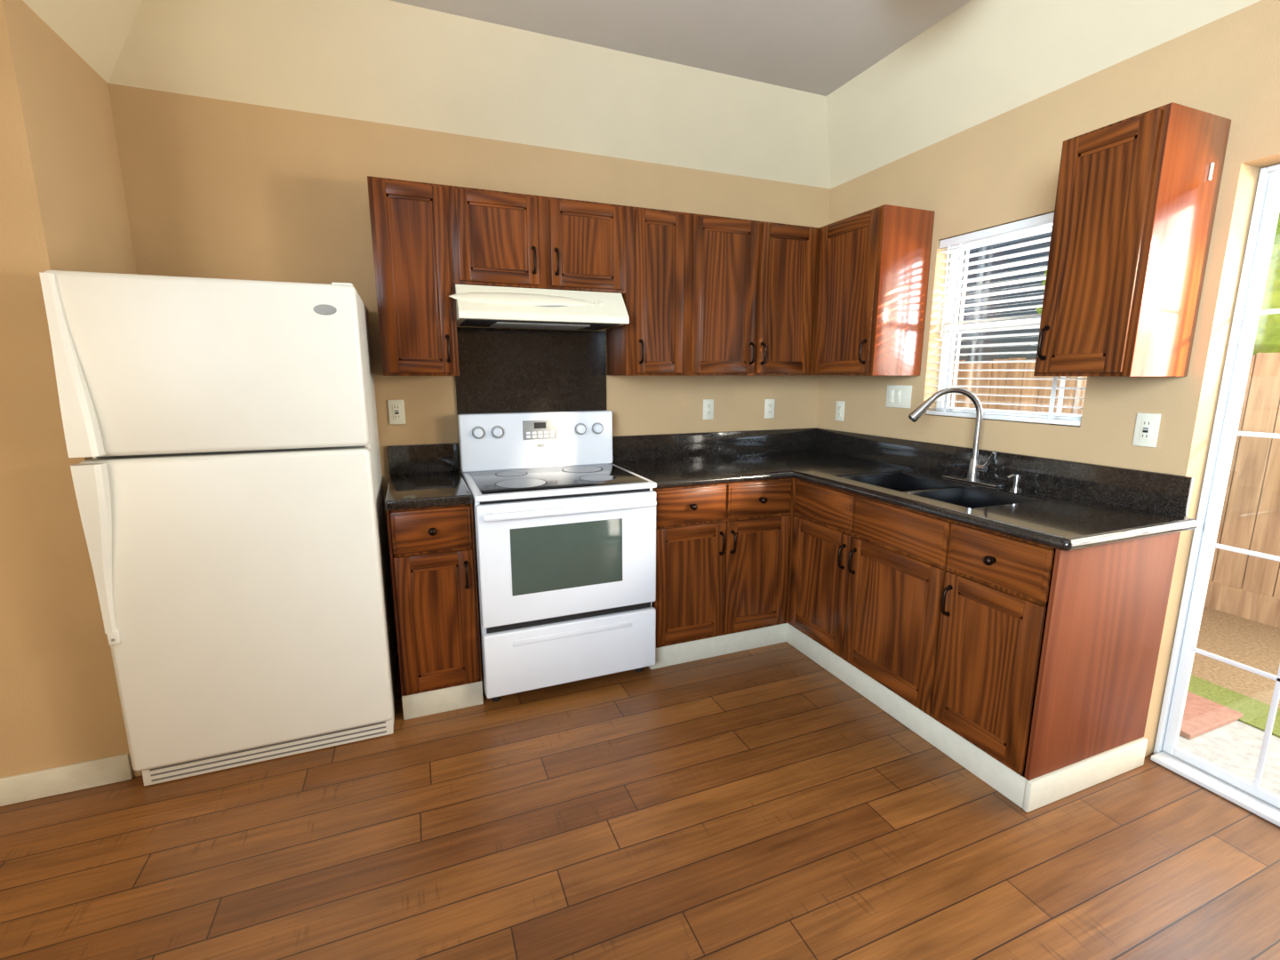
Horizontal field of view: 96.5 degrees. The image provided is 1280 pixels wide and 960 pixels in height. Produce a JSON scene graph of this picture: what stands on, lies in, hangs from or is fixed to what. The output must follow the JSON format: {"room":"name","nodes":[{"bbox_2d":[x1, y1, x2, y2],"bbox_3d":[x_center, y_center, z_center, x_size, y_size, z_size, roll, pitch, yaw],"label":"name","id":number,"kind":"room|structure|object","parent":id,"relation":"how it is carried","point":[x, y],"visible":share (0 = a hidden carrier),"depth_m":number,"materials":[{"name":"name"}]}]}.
{"room":"kitchen","nodes":[
{"label":"kitchen","id":0,"kind":"room"},
{"bbox_2d":[0,0,142,777],"bbox_3d":[-2.982,-0.388,1.569,2.420,2.950,0.620,-4,11,-21],"label":"wall","id":1,"kind":"structure","parent":0,"point":[62,203],"depth_m":1.80,"materials":[{"name":"beige paint"}]},
{"bbox_2d":[0,753,133,806],"bbox_3d":[-2.778,1.063,1.574,2.266,0.095,0.025,-4,11,-21],"label":"baseboard","id":2,"kind":"structure","parent":1,"relation":"attached to","point":[51,781],"depth_m":1.88,"materials":[{"name":"white paint"}]},
{"bbox_2d":[107,83,830,654],"bbox_3d":[-0.458,-0.647,2.963,3.600,2.950,0.140,-4,11,-21],"label":"wall","id":3,"kind":"structure","parent":0,"point":[216,188],"depth_m":2.48,"materials":[{"name":"beige paint"}]},
{"bbox_2d":[387,399,405,424],"bbox_3d":[-1.135,-0.317,2.665,0.070,0.115,0.010,-4,11,-21],"label":"outlet","id":4,"kind":"object","parent":3,"relation":"attached to","point":[396,413],"visible":1,"depth_m":2.66,"materials":[{"name":"plastic"}]},
{"bbox_2d":[367,176,459,375],"bbox_3d":[-0.970,-0.837,2.464,0.301,0.762,0.321,-4,11,-21],"label":"upper cabinet","id":5,"kind":"object","parent":3,"relation":"attached to","point":[413,223],"depth_m":2.32,"materials":[{"name":"brown wood"}]},
{"bbox_2d":[452,185,551,289],"bbox_3d":[-0.651,-1.047,2.554,0.385,0.382,0.321,-4,11,-21],"label":"upper cabinet","id":6,"kind":"object","parent":3,"relation":"attached to","point":[502,237],"depth_m":2.42,"materials":[{"name":"brown wood"}]},
{"bbox_2d":[449,284,629,330],"bbox_3d":[-0.483,-0.782,2.619,0.768,0.155,0.418,-4,11,-21],"label":"range hood","id":7,"kind":"object","parent":6,"relation":"attached to","point":[484,306],"visible":1,"depth_m":2.47,"materials":[{"name":"metal"}]},
{"bbox_2d":[548,196,630,296],"bbox_3d":[-0.295,-1.073,2.694,0.383,0.382,0.321,-4,11,-21],"label":"upper cabinet","id":8,"kind":"object","parent":3,"relation":"attached to","point":[589,242],"depth_m":2.56,"materials":[{"name":"brown wood"}]},
{"bbox_2d":[606,206,694,375],"bbox_3d":[0.029,-0.910,2.856,0.314,0.762,0.321,-4,11,-21],"label":"upper cabinet","id":9,"kind":"object","parent":3,"relation":"attached to","point":[656,340],"depth_m":2.73,"materials":[{"name":"brown wood"}]},
{"bbox_2d":[702,399,713,419],"bbox_3d":[0.392,-0.404,3.271,0.070,0.115,0.009,-4,11,-21],"label":"electrical outlet","id":10,"kind":"object","parent":3,"relation":"attached to","point":[708,409],"visible":1,"depth_m":3.27,"materials":[{"name":"plastic"}]},
{"bbox_2d":[690,213,775,375],"bbox_3d":[0.387,-0.936,2.997,0.458,0.762,0.321,-4,11,-21],"label":"upper cabinet","id":11,"kind":"object","parent":3,"relation":"attached to","point":[702,294],"depth_m":2.86,"materials":[{"name":"brown wood"}]},
{"bbox_2d":[764,399,775,418],"bbox_3d":[0.777,-0.427,3.423,0.070,0.115,0.009,-4,11,-21],"label":"electrical outlet","id":12,"kind":"object","parent":3,"relation":"attached to","point":[769,408],"visible":1,"depth_m":3.42,"materials":[{"name":"plastic"}]},
{"bbox_2d":[768,223,807,375],"bbox_3d":[0.678,-0.957,3.111,0.404,0.762,0.321,-4,11,-21],"label":"upper cabinet","id":13,"kind":"object","parent":3,"relation":"attached to","point":[790,263],"depth_m":2.99,"materials":[{"name":"brown wood"}]},
{"bbox_2d":[0,641,1279,959],"bbox_3d":[-0.525,1.363,0.384,5.880,0.060,5.480,-4,11,-21],"label":"floor","id":14,"kind":"structure","parent":0,"point":[786,800],"depth_m":1.69,"materials":[{"name":"brown wood"}]},
{"bbox_2d":[39,270,396,785],"bbox_3d":[-1.427,0.141,2.188,0.792,1.676,0.753,-4,11,-21],"label":"refrigerator","id":15,"kind":"object","parent":14,"relation":"on","point":[228,476],"visible":0.98,"depth_m":1.86,"materials":[{"name":"white metal"}]},
{"bbox_2d":[386,504,483,719],"bbox_3d":[-0.914,0.487,2.544,0.314,0.874,0.661,-4,11,-21],"label":"base cabinet","id":16,"kind":"object","parent":14,"relation":"on","point":[433,569],"visible":0.9,"depth_m":2.28,"materials":[{"name":"brown wood"}]},
{"bbox_2d":[457,409,656,702],"bbox_3d":[-0.393,0.301,2.671,0.764,1.192,0.713,-4,11,-21],"label":"range","id":17,"kind":"object","parent":14,"relation":"on","point":[564,518],"visible":1,"depth_m":2.44,"materials":[{"name":"white metal"}]},
{"bbox_2d":[648,478,791,669],"bbox_3d":[0.323,0.399,3.015,0.794,0.874,0.689,-4,11,-21],"label":"base cabinet","id":18,"kind":"object","parent":14,"relation":"on","point":[722,548],"depth_m":2.75,"materials":[{"name":"brown wood"}]},
{"bbox_2d":[384,327,1197,551],"bbox_3d":[0.316,-0.131,2.247,2.469,0.998,1.912,-4,11,-21],"label":"countertop","id":19,"kind":"structure","parent":18,"relation":"on","point":[1083,505],"depth_m":2.74,"materials":[{"name":"stone"}]},
{"bbox_2d":[839,471,1044,508],"bbox_3d":[1.225,0.129,2.428,0.394,0.201,0.708,-4,11,-21],"label":"sink","id":20,"kind":"object","parent":19,"relation":"in","point":[960,494],"visible":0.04,"depth_m":2.46,"materials":[{"name":"black"}]},
{"bbox_2d":[908,387,1005,487],"bbox_3d":[1.354,-0.190,2.447,0.284,0.409,0.287,-4,11,-21],"label":"faucet","id":21,"kind":"object","parent":19,"relation":"on","point":[975,467],"visible":1,"depth_m":2.47,"materials":[{"name":"metal"}]},
{"bbox_2d":[1006,473,1021,490],"bbox_3d":[1.518,0.008,2.322,0.076,0.065,0.040,-4,11,-21],"label":"soap dispenser","id":22,"kind":"object","parent":19,"relation":"on","point":[1016,481],"visible":0.98,"depth_m":2.32,"materials":[{"name":"metal"}]},
{"bbox_2d":[784,478,865,687],"bbox_3d":[1.099,0.440,2.795,0.690,0.874,0.511,-4,11,-21],"label":"base cabinet","id":23,"kind":"object","parent":14,"relation":"on","point":[825,524],"depth_m":2.67,"materials":[{"name":"brown wood"}]},
{"bbox_2d":[851,497,926,727],"bbox_3d":[1.289,0.511,2.415,0.625,0.874,0.592,-4,11,-21],"label":"base cabinet","id":24,"kind":"object","parent":14,"relation":"on","point":[891,552],"depth_m":2.31,"materials":[{"name":"brown wood"}]},
{"bbox_2d":[908,513,1180,812],"bbox_3d":[1.433,0.576,2.061,0.625,0.874,0.426,-4,11,-21],"label":"base cabinet","id":25,"kind":"object","parent":14,"relation":"on","point":[1020,672],"depth_m":1.88,"materials":[{"name":"brown wood"}]},
{"bbox_2d":[22,0,1261,189],"bbox_3d":[-0.525,-1.341,-0.118,5.880,0.560,5.480,-4,11,-21],"label":"ceiling","id":26,"kind":"structure","parent":0,"point":[829,94],"depth_m":2.34,"materials":[{"name":"beige paint"}]},
{"bbox_2d":[816,0,1279,756],"bbox_3d":[2.165,-0.300,1.093,0.140,2.950,5.340,-4,11,-21],"label":"wall","id":27,"kind":"structure","parent":0,"point":[1002,169],"depth_m":2.06,"materials":[{"name":"beige paint"}]},
{"bbox_2d":[835,400,845,421],"bbox_3d":[1.180,-0.408,3.373,0.009,0.115,0.070,-4,11,-21],"label":"electrical outlet","id":28,"kind":"object","parent":27,"relation":"attached to","point":[840,411],"visible":1,"depth_m":3.37,"materials":[{"name":"plastic"}]},
{"bbox_2d":[800,204,934,375],"bbox_3d":[1.130,-0.918,2.899,0.375,0.762,0.455,-4,11,-21],"label":"upper cabinet","id":29,"kind":"object","parent":27,"relation":"attached to","point":[866,295],"depth_m":2.75,"materials":[{"name":"brown wood"}]},
{"bbox_2d":[885,384,911,408],"bbox_3d":[1.338,-0.433,2.961,0.012,0.115,0.163,-4,11,-21],"label":"double light switch","id":30,"kind":"object","parent":27,"relation":"attached to","point":[898,396],"visible":1,"depth_m":2.95,"materials":[{"name":"white plastic"}]},
{"bbox_2d":[936,225,1086,420],"bbox_3d":[1.637,-0.672,2.469,0.050,0.816,0.726,-4,11,-21],"label":"window","id":31,"kind":"structure","parent":27,"relation":"in","point":[945,358],"depth_m":2.61,"materials":[{"name":"white plastic"}]},
{"bbox_2d":[926,212,1087,425],"bbox_3d":[1.566,-0.667,2.441,0.060,0.813,0.718,-4,11,-21],"label":"window blinds","id":32,"kind":"object","parent":31,"relation":"attached to","point":[1033,223],"visible":0.58,"depth_m":2.48,"materials":[{"name":"white plastic"}]},
{"bbox_2d":[1033,102,1231,376],"bbox_3d":[1.564,-0.725,1.859,0.354,0.762,0.302,-4,11,-21],"label":"upper cabinet","id":33,"kind":"object","parent":27,"relation":"attached to","point":[1137,196],"visible":1,"depth_m":1.76,"materials":[{"name":"brown wood"}]},
{"bbox_2d":[1132,412,1161,447],"bbox_3d":[1.747,-0.173,1.971,0.010,0.115,0.070,-4,11,-21],"label":"outlet","id":34,"kind":"object","parent":27,"relation":"attached to","point":[1147,429],"visible":1,"depth_m":1.97,"materials":[{"name":"plastic"}]},
{"bbox_2d":[1150,163,1279,826],"bbox_3d":[2.228,0.186,1.087,0.090,1.996,1.832,-4,11,-21],"label":"patio door","id":35,"kind":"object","parent":27,"relation":"in","point":[1254,797],"visible":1,"depth_m":1.87,"materials":[{"name":"white plastic"}]},
{"label":"outside","id":36,"kind":"structure","parent":0,"visible":0},
{"bbox_2d":[1176,592,1279,796],"bbox_3d":[6.095,0.911,3.650,8.860,0.235,20.000,-4,11,-21],"label":"ground","id":37,"kind":"structure","parent":36,"point":[1200,658],"depth_m":2.60,"materials":[{"name":"concrete"}]},
{"bbox_2d":[949,352,1279,628],"bbox_3d":[3.955,0.664,0.116,2.234,1.612,11.220,-4,11,-21],"label":"fence","id":38,"kind":"object","parent":37,"relation":"on","point":[1263,505],"depth_m":3.50,"materials":[{"name":"brown wood"}]},
{"bbox_2d":[1035,210,1279,354],"bbox_3d":[5.751,-1.550,3.797,3.342,4.622,6.768,-4,11,-21],"label":"tree","id":39,"kind":"object","parent":37,"relation":"on","point":[1275,304],"depth_m":3.75,"materials":[{"name":"green plant"}]}
]}

